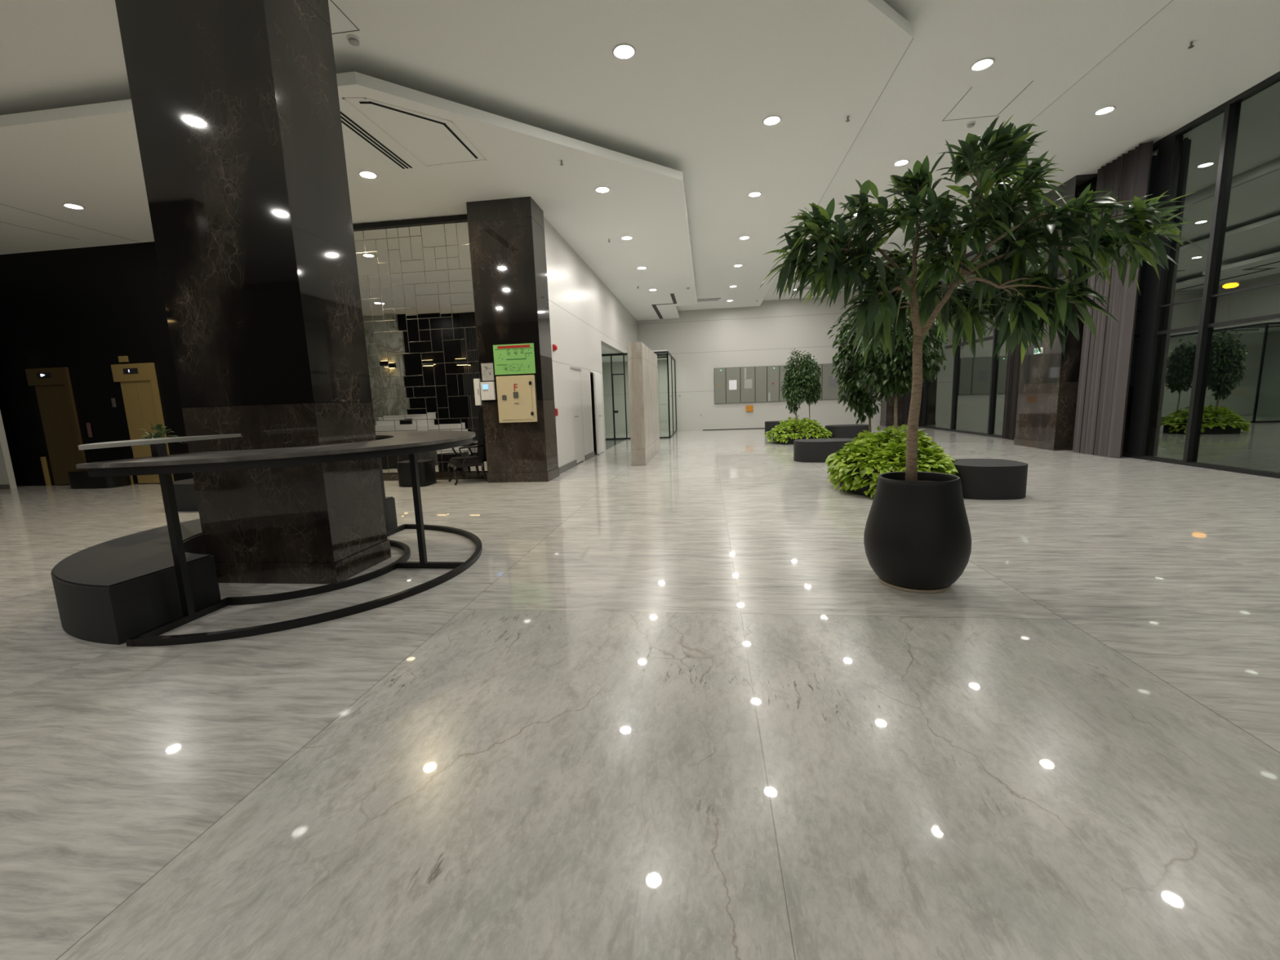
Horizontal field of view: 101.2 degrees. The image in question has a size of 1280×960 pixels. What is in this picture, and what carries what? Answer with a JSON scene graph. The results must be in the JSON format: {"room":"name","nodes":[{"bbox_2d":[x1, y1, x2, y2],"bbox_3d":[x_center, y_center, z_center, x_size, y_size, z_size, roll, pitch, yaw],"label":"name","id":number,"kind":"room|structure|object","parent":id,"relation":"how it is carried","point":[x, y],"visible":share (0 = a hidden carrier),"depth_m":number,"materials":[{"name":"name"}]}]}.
{"room":"lobby","nodes":[
{"label":"lobby","id":0,"kind":"room"},
{"bbox_2d":[0,410,17,488],"bbox_3d":[-13.777,-1.240,10.799,1.430,2.900,0.100,-1,9,7],"label":"wall","id":1,"kind":"structure","parent":0,"point":[6,473],"depth_m":10.82,"materials":[{"name":"white paint"}]},
{"bbox_2d":[0,484,10,489],"bbox_3d":[-13.736,0.153,10.948,1.430,0.100,0.020,-1,9,7],"label":"baseboard","id":2,"kind":"structure","parent":1,"relation":"attached to","point":[4,486],"depth_m":10.86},
{"bbox_2d":[0,221,487,486],"bbox_3d":[-9.214,-2.273,10.534,13.080,4.700,0.202,-1,9,7],"label":"wall","id":3,"kind":"structure","parent":0,"point":[79,310],"depth_m":10.30,"materials":[{"name":"black tile"}]},
{"bbox_2d":[25,367,86,484],"bbox_3d":[-12.141,-1.089,10.957,0.970,2.440,0.061,-1,9,7],"label":"elevator door","id":4,"kind":"structure","parent":3,"relation":"in","point":[53,387],"depth_m":10.93,"materials":[{"name":"gold metal"}]},
{"bbox_2d":[85,422,92,437],"bbox_3d":[-11.427,-1.035,10.898,0.080,0.300,0.015,-1,9,7],"label":"switch","id":5,"kind":"object","parent":3,"relation":"attached to","point":[88,426],"visible":1,"depth_m":10.89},
{"bbox_2d":[111,398,115,407],"bbox_3d":[-10.747,-1.579,10.724,0.070,0.180,0.020,-1,9,7],"label":"switch","id":6,"kind":"object","parent":3,"relation":"attached to","point":[113,403],"visible":1,"depth_m":10.71,"materials":[{"name":"plastic"}]},
{"bbox_2d":[118,355,128,362],"bbox_3d":[-10.366,-2.425,10.539,0.200,0.120,0.030,-1,9,7],"label":"sign","id":7,"kind":"object","parent":3,"relation":"attached to","point":[121,358],"visible":1,"depth_m":10.53,"materials":[{"name":"gold metal"}]},
{"bbox_2d":[111,362,173,483],"bbox_3d":[-10.123,-1.121,10.694,0.940,2.440,0.061,-1,9,7],"label":"elevator door","id":8,"kind":"structure","parent":3,"relation":"in","point":[138,381],"depth_m":10.62,"materials":[{"name":"gold metal"}]},
{"bbox_2d":[0,71,696,320],"bbox_3d":[-6.931,-5.392,14.506,16.680,0.120,17.230,-1,9,7],"label":"ceiling","id":9,"kind":"structure","parent":0,"point":[86,156],"depth_m":7.82,"materials":[{"name":"paint"}]},
{"bbox_2d":[2,222,79,239],"bbox_3d":[-10.692,-4.373,9.050,0.008,0.002,1.620,0,9,14],"label":"ceiling hatch outline","id":10,"kind":"object","parent":9,"relation":"attached to","point":[2,222],"visible":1,"depth_m":9.29},
{"bbox_2d":[1,204,138,242],"bbox_3d":[-9.851,-4.289,8.293,0.008,0.002,3.708,-1,9,7],"label":"ceiling hatch outline","id":11,"kind":"object","parent":9,"relation":"attached to","point":[2,204],"visible":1,"depth_m":8.92},
{"bbox_2d":[62,203,84,209],"bbox_3d":[-8.943,-4.317,8.295,0.248,0.012,0.248,-1,9,7],"label":"recessed light","id":12,"kind":"object","parent":9,"relation":"in","point":[66,205],"visible":1,"depth_m":8.30,"materials":[{"name":"white plastic"}]},
{"bbox_2d":[358,171,377,178],"bbox_3d":[-3.908,-4.384,7.550,0.248,0.012,0.248,-1,9,7],"label":"recessed light","id":13,"kind":"object","parent":9,"relation":"in","point":[368,175],"visible":1,"depth_m":7.55,"materials":[{"name":"white plastic"}]},
{"bbox_2d":[340,111,412,168],"bbox_3d":[-3.359,-4.270,6.651,0.137,0.008,1.500,-1,9,7],"label":"ceiling vent","id":14,"kind":"object","parent":9,"relation":"in","point":[341,113],"visible":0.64,"depth_m":6.61,"materials":[{"name":"black metal"}]},
{"bbox_2d":[342,97,486,166],"bbox_3d":[-2.655,-4.266,6.454,0.928,0.007,1.714,-1,9,7],"label":"access hatch","id":15,"kind":"object","parent":9,"relation":"attached to","point":[345,99],"visible":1,"depth_m":6.19,"materials":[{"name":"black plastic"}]},
{"bbox_2d":[595,186,610,193],"bbox_3d":[-0.597,-4.626,8.374,0.248,0.012,0.248,-1,9,7],"label":"recessed light","id":16,"kind":"object","parent":9,"relation":"in","point":[599,189],"visible":1,"depth_m":8.38,"materials":[{"name":"white plastic"}]},
{"bbox_2d":[621,235,632,239],"bbox_3d":[-0.274,-5.019,10.904,0.248,0.012,0.248,-1,9,7],"label":"recessed light","id":17,"kind":"object","parent":9,"relation":"in","point":[626,237],"visible":1,"depth_m":10.90,"materials":[{"name":"white plastic"}]},
{"bbox_2d":[636,266,646,269],"bbox_3d":[0.047,-5.409,13.414,0.248,0.012,0.248,-1,9,7],"label":"recessed light","id":18,"kind":"object","parent":9,"relation":"in","point":[638,268],"visible":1,"depth_m":13.41,"materials":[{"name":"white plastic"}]},
{"bbox_2d":[651,293,676,319],"bbox_3d":[0.955,-6.338,19.345,0.900,0.008,5.100,-1,9,7],"label":"ceiling slot","id":19,"kind":"object","parent":9,"relation":"attached to","point":[673,296],"visible":1,"depth_m":18.79,"materials":[{"name":"black metal"}]},
{"bbox_2d":[0,0,913,311],"bbox_3d":[-6.354,-4.899,9.123,19.200,0.110,27.790,-1,9,7],"label":"ceiling","id":20,"kind":"structure","parent":0,"point":[699,86],"depth_m":5.85,"materials":[{"name":"paint"}]},
{"bbox_2d":[330,0,359,34],"bbox_3d":[-3.053,-4.327,4.930,0.618,0.002,0.428,-1,9,7],"label":"ceiling hatch outline","id":21,"kind":"object","parent":20,"relation":"attached to","point":[331,0],"visible":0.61,"depth_m":5.03},
{"bbox_2d":[346,34,360,46],"bbox_3d":[-2.840,-4.353,5.215,0.124,0.052,0.124,-1,9,7],"label":"smoke detector","id":22,"kind":"object","parent":20,"relation":"attached to","point":[353,40],"visible":1,"depth_m":5.19,"materials":[{"name":"white plastic"}]},
{"bbox_2d":[612,44,635,59],"bbox_3d":[-0.167,-4.518,5.542,0.248,0.012,0.248,-1,9,7],"label":"recessed light","id":23,"kind":"object","parent":20,"relation":"in","point":[623,51],"visible":1,"depth_m":5.54,"materials":[{"name":"white plastic"}]},
{"bbox_2d":[697,297,720,301],"bbox_3d":[2.577,-6.744,19.646,0.870,0.010,0.380,-1,9,7],"label":"ceiling vent","id":24,"kind":"object","parent":20,"relation":"in","point":[713,298],"visible":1,"depth_m":19.63,"materials":[{"name":"grey metal"}]},
{"bbox_2d":[738,235,750,239],"bbox_3d":[2.424,-5.611,12.181,0.248,0.012,0.248,-1,9,7],"label":"recessed light","id":25,"kind":"object","parent":20,"relation":"in","point":[744,237],"visible":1,"depth_m":12.18,"materials":[{"name":"white plastic"}]},
{"bbox_2d":[747,191,761,197],"bbox_3d":[2.093,-5.208,9.583,0.248,0.012,0.248,-1,9,7],"label":"recessed light","id":26,"kind":"object","parent":20,"relation":"in","point":[753,194],"visible":1,"depth_m":9.59,"materials":[{"name":"white plastic"}]},
{"bbox_2d":[762,115,781,125],"bbox_3d":[1.767,-4.811,7.034,0.248,0.012,0.248,-1,9,7],"label":"recessed light","id":27,"kind":"object","parent":20,"relation":"in","point":[771,120],"visible":1,"depth_m":7.03,"materials":[{"name":"white plastic"}]},
{"bbox_2d":[543,216,638,466],"bbox_3d":[-0.955,-3.405,16.087,0.200,4.700,13.240,-1,9,7],"label":"wall","id":28,"kind":"structure","parent":0,"point":[585,315],"depth_m":11.72,"materials":[{"name":"paint"}]},
{"bbox_2d":[552,344,557,351],"bbox_3d":[-1.602,-2.506,9.944,0.070,0.120,0.120,-1,9,7],"label":"fire alarm","id":29,"kind":"object","parent":28,"relation":"attached to","point":[554,347],"visible":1,"depth_m":9.90,"materials":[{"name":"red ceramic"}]},
{"bbox_2d":[555,408,558,416],"bbox_3d":[-1.590,-1.283,9.954,0.054,0.140,0.130,-1,9,7],"label":"button","id":30,"kind":"object","parent":28,"relation":"attached to","point":[556,409],"visible":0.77,"depth_m":9.93,"materials":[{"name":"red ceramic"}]},
{"bbox_2d":[569,365,582,370],"bbox_3d":[-1.411,-2.472,11.603,0.020,0.055,1.050,-1,9,7],"label":"air vent","id":31,"kind":"object","parent":28,"relation":"in","point":[571,366],"visible":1,"depth_m":11.58,"materials":[{"name":"white plastic"}]},
{"bbox_2d":[559,451,594,474],"bbox_3d":[-1.379,-0.400,11.615,0.020,0.125,3.450,-1,9,7],"label":"baseboard","id":32,"kind":"structure","parent":28,"relation":"attached to","point":[562,468],"depth_m":11.07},
{"bbox_2d":[571,368,584,462],"bbox_3d":[-1.383,-1.428,11.787,0.119,2.045,0.790,-1,9,7],"label":"door","id":33,"kind":"structure","parent":28,"relation":"in","point":[575,375],"depth_m":11.78,"materials":[{"name":"paint"}]},
{"bbox_2d":[589,370,604,454],"bbox_3d":[-1.077,-1.749,13.741,0.131,2.135,1.275,-1,9,7],"label":"door","id":34,"kind":"structure","parent":28,"relation":"in","point":[597,376],"depth_m":13.68,"materials":[{"name":"white plastic"}]},
{"bbox_2d":[590,373,595,450],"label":"door","id":35,"kind":"structure","parent":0,"point":[591,375],"depth_m":14.61,"materials":[{"name":"black metal"}]},
{"bbox_2d":[600,344,667,362],"bbox_3d":[-0.922,-4.502,18.488,3.740,0.090,8.190,-1,9,7],"label":"ceiling","id":36,"kind":"structure","parent":0,"point":[605,350],"depth_m":20.11,"materials":[{"name":"paint"}]},
{"bbox_2d":[0,425,1279,959],"bbox_3d":[-3.461,0.305,8.242,25.000,0.124,31.200,-1,9,7],"label":"floor","id":37,"kind":"structure","parent":0,"point":[676,705],"depth_m":2.15,"materials":[{"name":"stone"}]},
{"bbox_2d":[40,457,51,485],"bbox_3d":[-12.624,-0.182,11.160,0.050,0.620,0.060,-1,9,7],"label":"post","id":38,"kind":"object","parent":37,"relation":"on","point":[43,460],"visible":1,"depth_m":11.15,"materials":[{"name":"gold metal"}]},
{"bbox_2d":[67,469,130,488],"bbox_3d":[-11.012,-0.029,10.705,1.000,0.340,0.480,-1,9,7],"label":"ottoman","id":39,"kind":"object","parent":37,"relation":"on","point":[79,479],"visible":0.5,"depth_m":10.49,"materials":[{"name":"black leather"}]},
{"bbox_2d":[128,475,133,484],"bbox_3d":[-10.630,-0.087,10.936,0.100,0.360,0.030,-1,9,7],"label":"post","id":40,"kind":"object","parent":37,"relation":"on","point":[131,477],"visible":0.21,"depth_m":10.93,"materials":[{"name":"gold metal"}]},
{"bbox_2d":[131,422,187,448],"bbox_3d":[-4.537,0.105,5.032,0.359,1.312,0.378,-1,9,7],"label":"potted plant","id":41,"kind":"object","parent":37,"relation":"on","point":[157,435],"visible":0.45,"depth_m":4.93,"materials":[{"name":"green plant"}]},
{"bbox_2d":[173,478,198,511],"bbox_3d":[-6.259,0.169,8.068,1.440,0.400,1.100,-1,9,7],"label":"bench","id":42,"kind":"object","parent":37,"relation":"on","point":[184,490],"visible":0.07,"depth_m":7.56,"materials":[{"name":"grey fabric"}]},
{"bbox_2d":[50,497,397,644],"bbox_3d":[-3.662,0.604,4.673,1.432,0.370,2.918,-1,9,7],"label":"bench","id":43,"kind":"object","parent":37,"relation":"on","point":[114,591],"visible":0.43,"depth_m":3.43,"materials":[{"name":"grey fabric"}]},
{"bbox_2d":[115,0,391,584],"bbox_3d":[-3.011,-1.692,4.212,1.159,4.999,0.724,-1,9,7],"label":"column","id":44,"kind":"structure","parent":37,"relation":"on","point":[236,103],"depth_m":3.94,"materials":[{"name":"stone"}]},
{"bbox_2d":[75,430,482,646],"bbox_3d":[-2.337,0.169,4.420,1.780,1.212,3.030,-1,9,7],"label":"table","id":45,"kind":"object","parent":37,"relation":"on","point":[393,443],"visible":0.93,"depth_m":3.46,"materials":[{"name":"black metal"}]},
{"bbox_2d":[382,473,398,480],"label":"baseboard","id":46,"kind":"structure","parent":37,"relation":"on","point":[387,477],"depth_m":10.09,"materials":[{"name":"brown stone"}]},
{"bbox_2d":[396,459,436,486],"bbox_3d":[-3.984,-0.125,9.384,0.550,0.430,0.510,-1,9,7],"label":"pouf","id":47,"kind":"object","parent":37,"relation":"on","point":[426,468],"visible":0.89,"depth_m":9.17,"materials":[{"name":"black leather"}]},
{"bbox_2d":[435,471,487,479],"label":"baseboard","id":48,"kind":"structure","parent":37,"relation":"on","point":[442,476],"depth_m":9.91,"materials":[{"name":"brown stone"}]},
{"bbox_2d":[446,407,487,485],"bbox_3d":[-3.112,-0.625,9.484,0.717,1.334,0.608,-7,10,-30],"label":"armchair","id":49,"kind":"object","parent":37,"relation":"on","point":[463,461],"visible":0.91,"depth_m":9.43,"materials":[{"name":"black leather"}]},
{"bbox_2d":[466,196,559,482],"bbox_3d":[-2.204,-2.337,9.308,1.124,4.699,0.714,-1,9,7],"label":"column","id":50,"kind":"structure","parent":37,"relation":"on","point":[507,240],"depth_m":8.92,"materials":[{"name":"stone"}]},
{"bbox_2d":[473,378,482,405],"bbox_3d":[-2.820,-1.531,9.148,0.095,0.456,0.104,-1,9,7],"label":"junction box","id":51,"kind":"object","parent":50,"relation":"attached to","point":[478,402],"visible":1,"depth_m":9.10,"materials":[{"name":"white plastic"}]},
{"bbox_2d":[480,382,495,399],"bbox_3d":[-2.637,-1.543,9.105,0.241,0.310,0.054,-1,9,7],"label":"wall control panel","id":52,"kind":"object","parent":50,"relation":"attached to","point":[487,388],"visible":1,"depth_m":9.08,"materials":[{"name":"white plastic"}]},
{"bbox_2d":[480,362,494,382],"bbox_3d":[-2.631,-1.864,9.073,0.236,0.320,0.018,-1,9,7],"label":"framed notice","id":53,"kind":"object","parent":50,"relation":"attached to","point":[487,371],"visible":1,"depth_m":9.06,"materials":[{"name":"white paper"}]},
{"bbox_2d":[493,342,535,374],"bbox_3d":[-2.151,-2.066,8.982,0.720,0.502,0.014,-1,9,7],"label":"evacuation plan","id":54,"kind":"object","parent":50,"relation":"attached to","point":[515,358],"visible":1,"depth_m":8.98,"materials":[{"name":"green plastic"}]},
{"bbox_2d":[496,374,537,422],"bbox_3d":[-2.129,-1.393,9.051,0.672,0.795,0.078,-1,9,7],"label":"cabinet","id":55,"kind":"object","parent":50,"relation":"attached to","point":[516,394],"visible":1,"depth_m":9.03,"materials":[{"name":"beige metal"}]},
{"bbox_2d":[601,351,676,439],"bbox_3d":[-0.576,-3.262,20.684,3.760,3.020,4.165,-1,9,7],"label":"glass partition","id":56,"kind":"object","parent":37,"relation":"on","point":[670,359],"visible":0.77,"depth_m":18.93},
{"bbox_2d":[626,342,659,466],"bbox_3d":[0.141,-1.812,12.532,0.300,2.535,3.400,-1,9,7],"label":"column","id":57,"kind":"structure","parent":37,"relation":"on","point":[642,370],"depth_m":11.01,"materials":[{"name":"beige stone"}]},
{"bbox_2d":[764,420,814,434],"bbox_3d":[5.419,-1.914,19.003,1.760,0.435,0.900,-1,9,7],"label":"bench","id":58,"kind":"object","parent":37,"relation":"on","point":[769,425],"visible":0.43,"depth_m":18.77,"materials":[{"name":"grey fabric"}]},
{"bbox_2d":[764,415,832,444],"bbox_3d":[4.580,-1.471,15.169,1.874,0.798,1.663,-3,9,-7],"label":"plant bed","id":59,"kind":"object","parent":37,"relation":"on","point":[780,436],"visible":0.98,"depth_m":14.76,"materials":[{"name":"green plant"}]},
{"bbox_2d":[780,348,818,431],"bbox_3d":[4.456,-2.514,14.793,0.995,2.325,1.000,-2,9,2],"label":"ficus tree","id":60,"kind":"object","parent":59,"relation":"on","point":[799,379],"visible":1,"depth_m":14.53,"materials":[{"name":"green plant"}]},
{"bbox_2d":[803,355,822,424],"bbox_3d":[4.891,-2.513,15.283,0.811,2.146,0.793,1,9,19],"label":"ficus tree","id":61,"kind":"object","parent":59,"relation":"on","point":[813,397],"visible":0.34,"depth_m":15.04,"materials":[{"name":"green plant"}]},
{"bbox_2d":[793,438,856,462],"bbox_3d":[3.845,-0.619,10.857,1.280,0.415,0.820,-1,9,7],"label":"bench","id":62,"kind":"object","parent":37,"relation":"on","point":[815,450],"visible":0.77,"depth_m":10.54,"materials":[{"name":"grey fabric"}]},
{"bbox_2d":[824,424,868,438],"bbox_3d":[6.059,-1.380,15.332,1.240,0.430,0.900,-1,9,7],"label":"bench","id":63,"kind":"object","parent":37,"relation":"on","point":[838,431],"visible":0.67,"depth_m":14.93,"materials":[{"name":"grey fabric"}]},
{"bbox_2d":[825,424,958,498],"bbox_3d":[3.505,-0.326,7.379,1.681,0.897,2.144,-2,9,4],"label":"shrub","id":64,"kind":"object","parent":37,"relation":"on","point":[857,470],"visible":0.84,"depth_m":6.95,"materials":[{"name":"green plant"}]},
{"bbox_2d":[826,303,884,453],"bbox_3d":[3.317,-1.516,7.808,1.031,2.255,0.924,-1,9,7],"label":"ficus tree","id":65,"kind":"object","parent":64,"relation":"on","point":[859,401],"visible":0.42,"depth_m":7.75,"materials":[{"name":"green plant"}]},
{"bbox_2d":[847,291,948,449],"bbox_3d":[3.510,-1.458,7.144,1.027,2.326,1.183,-9,11,-38],"label":"ficus tree","id":66,"kind":"object","parent":64,"relation":"on","point":[886,376],"visible":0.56,"depth_m":6.94,"materials":[{"name":"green plant"}]},
{"bbox_2d":[880,291,907,426],"bbox_3d":[10.075,-4.880,20.849,0.674,5.419,0.714,-1,9,7],"label":"curtain","id":67,"kind":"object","parent":37,"relation":"on","point":[886,419],"depth_m":20.85,"materials":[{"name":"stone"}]},
{"bbox_2d":[918,240,1002,438],"bbox_3d":[10.084,-4.184,16.234,0.143,5.420,8.570,-1,9,7],"label":"window","id":68,"kind":"structure","parent":37,"relation":"on","point":[922,422],"depth_m":16.77,"materials":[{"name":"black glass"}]},
{"bbox_2d":[760,114,1206,593],"bbox_3d":[2.148,-0.758,3.549,2.672,2.989,1.270,-1,9,7],"label":"potted tree","id":69,"kind":"object","parent":37,"relation":"on","point":[917,537],"visible":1,"depth_m":3.33,"materials":[{"name":"green plant"}]},
{"bbox_2d":[953,458,1027,499],"bbox_3d":[4.434,-0.024,6.794,0.860,0.410,0.840,-1,9,7],"label":"bench","id":70,"kind":"object","parent":37,"relation":"on","point":[980,478],"visible":0.7,"depth_m":6.42,"materials":[{"name":"grey fabric"}]},
{"bbox_2d":[1013,173,1097,450],"bbox_3d":[9.105,-3.414,11.363,0.754,5.419,1.464,-1,9,7],"label":"column","id":71,"kind":"structure","parent":37,"relation":"on","point":[1048,386],"depth_m":11.08,"materials":[{"name":"stone"}]},
{"bbox_2d":[1033,346,1043,354],"bbox_3d":[8.746,-2.835,11.529,0.038,0.130,0.280,-1,9,7],"label":"exit sign","id":72,"kind":"object","parent":71,"relation":"attached to","point":[1036,352],"visible":0.78,"depth_m":11.52,"materials":[{"name":"white plastic"}]},
{"bbox_2d":[1122,71,1279,478],"bbox_3d":[8.130,-2.068,2.669,0.143,5.420,15.900,-1,9,7],"label":"window","id":73,"kind":"structure","parent":37,"relation":"on","point":[1170,148],"depth_m":8.47,"materials":[{"name":"black metal"}]},
{"bbox_2d":[601,289,908,432],"bbox_3d":[4.254,-4.945,22.047,13.300,5.600,0.200,-1,9,7],"label":"wall","id":74,"kind":"structure","parent":0,"point":[700,341],"depth_m":21.97,"materials":[{"name":"paint"}]},
{"bbox_2d":[714,367,725,404],"bbox_3d":[3.376,-3.973,22.154,0.474,1.480,0.100,-1,9,7],"label":"upper cabinet","id":75,"kind":"object","parent":74,"relation":"attached to","point":[719,373],"visible":1,"depth_m":22.12,"materials":[{"name":"grey metal"}]},
{"bbox_2d":[725,367,740,403],"bbox_3d":[3.915,-3.983,22.091,0.599,1.476,0.086,-1,9,7],"label":"upper cabinet","id":76,"kind":"object","parent":74,"relation":"attached to","point":[732,374],"visible":1,"depth_m":22.05,"materials":[{"name":"grey metal"}]},
{"bbox_2d":[702,427,764,430],"bbox_3d":[4.017,-2.169,22.399,2.650,0.025,0.015,-1,9,7],"label":"trim","id":77,"kind":"structure","parent":74,"relation":"attached to","point":[758,428],"depth_m":22.39,"materials":[{"name":"black metal"}]},
{"bbox_2d":[740,366,755,402],"bbox_3d":[4.515,-3.993,22.013,0.599,1.472,0.086,-1,9,7],"label":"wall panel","id":78,"kind":"object","parent":74,"relation":"attached to","point":[747,373],"visible":1,"depth_m":21.98,"materials":[{"name":"grey metal"}]},
{"bbox_2d":[746,405,752,411],"bbox_3d":[4.616,-3.014,22.147,0.290,0.240,0.096,-1,9,7],"label":"wall box","id":79,"kind":"object","parent":74,"relation":"attached to","point":[748,408],"visible":1,"depth_m":22.11,"materials":[{"name":"orange plastic"}]},
{"bbox_2d":[755,365,767,402],"bbox_3d":[5.058,-4.001,21.942,0.484,1.468,0.086,-1,9,7],"label":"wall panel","id":80,"kind":"object","parent":74,"relation":"attached to","point":[761,372],"visible":1,"depth_m":21.91,"materials":[{"name":"grey metal"}]},
{"bbox_2d":[767,365,779,401],"bbox_3d":[5.547,-4.008,21.871,0.494,1.464,0.100,-1,9,7],"label":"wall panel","id":81,"kind":"object","parent":74,"relation":"attached to","point":[773,371],"visible":1,"depth_m":21.84,"materials":[{"name":"grey metal"}]},
{"bbox_2d":[779,365,789,401],"bbox_3d":[6.049,-4.017,21.813,0.504,1.460,0.086,-1,9,7],"label":"upper cabinet","id":82,"kind":"object","parent":74,"relation":"attached to","point":[782,371],"visible":0.42,"depth_m":21.77,"materials":[{"name":"grey metal"}]},
{"bbox_2d":[815,364,822,399],"bbox_3d":[7.193,-4.034,21.657,0.594,1.452,0.100,-1,9,7],"label":"upper cabinet","id":83,"kind":"object","parent":74,"relation":"attached to","point":[819,365],"visible":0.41,"depth_m":21.58,"materials":[{"name":"grey metal"}]},
{"bbox_2d":[822,363,840,399],"bbox_3d":[7.888,-4.046,21.573,0.794,1.448,0.086,-1,9,7],"label":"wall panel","id":84,"kind":"object","parent":74,"relation":"attached to","point":[829,387],"visible":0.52,"depth_m":21.56,"materials":[{"name":"grey metal"}]},
{"bbox_2d":[763,0,1172,300],"bbox_3d":[-0.049,-5.015,6.826,11.300,0.140,30.900,-1,9,7],"label":"ceiling","id":85,"kind":"structure","parent":0,"point":[1051,44],"depth_m":6.52,"materials":[{"name":"paint"}]},
{"bbox_2d":[893,160,909,166],"bbox_3d":[4.473,-5.426,8.990,0.248,0.012,0.248,-1,9,7],"label":"recessed light","id":86,"kind":"object","parent":85,"relation":"in","point":[901,162],"visible":1,"depth_m":8.99,"materials":[{"name":"white plastic"}]},
{"bbox_2d":[965,120,975,128],"bbox_3d":[4.878,-5.232,7.744,0.124,0.052,0.124,-1,9,7],"label":"smoke detector","id":87,"kind":"object","parent":85,"relation":"attached to","point":[971,124],"visible":1,"depth_m":7.71,"materials":[{"name":"white plastic"}]},
{"bbox_2d":[970,57,995,71],"bbox_3d":[4.135,-5.014,6.343,0.248,0.012,0.248,-1,9,7],"label":"recessed light","id":88,"kind":"object","parent":85,"relation":"in","point":[984,64],"visible":1,"depth_m":6.34,"materials":[{"name":"white plastic"}]},
{"bbox_2d":[942,80,1032,120],"bbox_3d":[4.716,-5.167,7.183,0.748,0.002,0.848,-1,9,7],"label":"ceiling hatch outline","id":89,"kind":"object","parent":85,"relation":"attached to","point":[1032,81],"visible":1,"depth_m":7.32},
{"bbox_2d":[760,0,1176,304],"bbox_3d":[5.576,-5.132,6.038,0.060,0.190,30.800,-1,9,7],"label":"ceiling trim","id":90,"kind":"structure","parent":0,"point":[1173,1],"depth_m":6.47,"materials":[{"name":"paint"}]},
{"bbox_2d":[840,0,1279,290],"bbox_3d":[7.083,-5.327,5.867,3.100,0.140,30.900,-1,9,7],"label":"ceiling","id":91,"kind":"structure","parent":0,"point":[1157,86],"depth_m":7.24,"materials":[{"name":"paint"}]},
{"bbox_2d":[904,330,912,425],"bbox_3d":[10.375,-4.743,19.996,0.120,5.358,0.850,-1,9,7],"label":"curtain","id":92,"kind":"object","parent":91,"relation":"hanging from","point":[908,399],"visible":0.02,"depth_m":20.48,"materials":[{"name":"fabric"}]},
{"bbox_2d":[1001,231,1021,439],"bbox_3d":[9.609,-3.716,13.368,0.120,5.358,0.650,-1,9,7],"label":"curtain","id":93,"kind":"object","parent":91,"relation":"hanging from","point":[1013,367],"visible":0.24,"depth_m":13.63,"materials":[{"name":"fabric"}]},
{"bbox_2d":[1093,106,1115,115],"bbox_3d":[6.992,-5.554,7.904,0.248,0.012,0.248,-1,9,7],"label":"recessed light","id":94,"kind":"object","parent":91,"relation":"attached to","point":[1105,110],"visible":1,"depth_m":7.90,"materials":[{"name":"white plastic"}]},
{"bbox_2d":[1072,140,1153,457],"bbox_3d":[8.748,-3.145,9.788,0.240,5.358,1.140,-1,9,7],"label":"curtain","id":95,"kind":"object","parent":91,"relation":"hanging from","point":[1105,364],"visible":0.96,"depth_m":9.67,"materials":[{"name":"grey fabric"}]},
{"bbox_2d":[1187,41,1194,48],"bbox_3d":[6.697,-5.289,6.381,0.056,0.060,0.056,-1,9,7],"label":"sprinkler","id":96,"kind":"object","parent":91,"relation":"attached to","point":[1191,46],"visible":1,"depth_m":6.38,"materials":[{"name":"metal"}]},
{"bbox_3d":[-3.642,-2.368,9.849,3.550,4.700,0.200,-1,9,7],"label":"wall","id":97,"kind":"structure","parent":0,"visible":0},
{"bbox_2d":[352,215,467,230],"bbox_3d":[-4.162,-4.596,9.416,2.700,0.068,0.100,-1,9,7],"label":"trim","id":98,"kind":"structure","parent":97,"relation":"attached to","point":[464,218],"depth_m":9.36,"materials":[{"name":"black metal"}]},
{"label":"outside","id":99,"kind":"structure","parent":0,"visible":0},
{"bbox_2d":[926,393,1279,472],"bbox_3d":[36.320,-2.034,15.445,51.900,0.160,80.000,-1,9,7],"label":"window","id":100,"kind":"structure","parent":99,"point":[1245,432],"depth_m":16.91,"materials":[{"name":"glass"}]},
{"bbox_2d":[1125,382,1191,426],"bbox_3d":[18.140,-2.717,18.880,4.420,1.436,1.800,-6,10,-27],"label":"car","id":101,"kind":"object","parent":100,"relation":"on","point":[1173,398],"visible":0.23,"depth_m":17.94,"materials":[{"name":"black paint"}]},
{"bbox_2d":[1213,280,1244,417],"bbox_3d":[22.935,-5.085,20.684,0.799,5.249,0.849,-1,9,7],"label":"street lamp","id":102,"kind":"object","parent":100,"relation":"on","point":[1230,284],"visible":0.98,"depth_m":20.90,"materials":[{"name":"black metal"}]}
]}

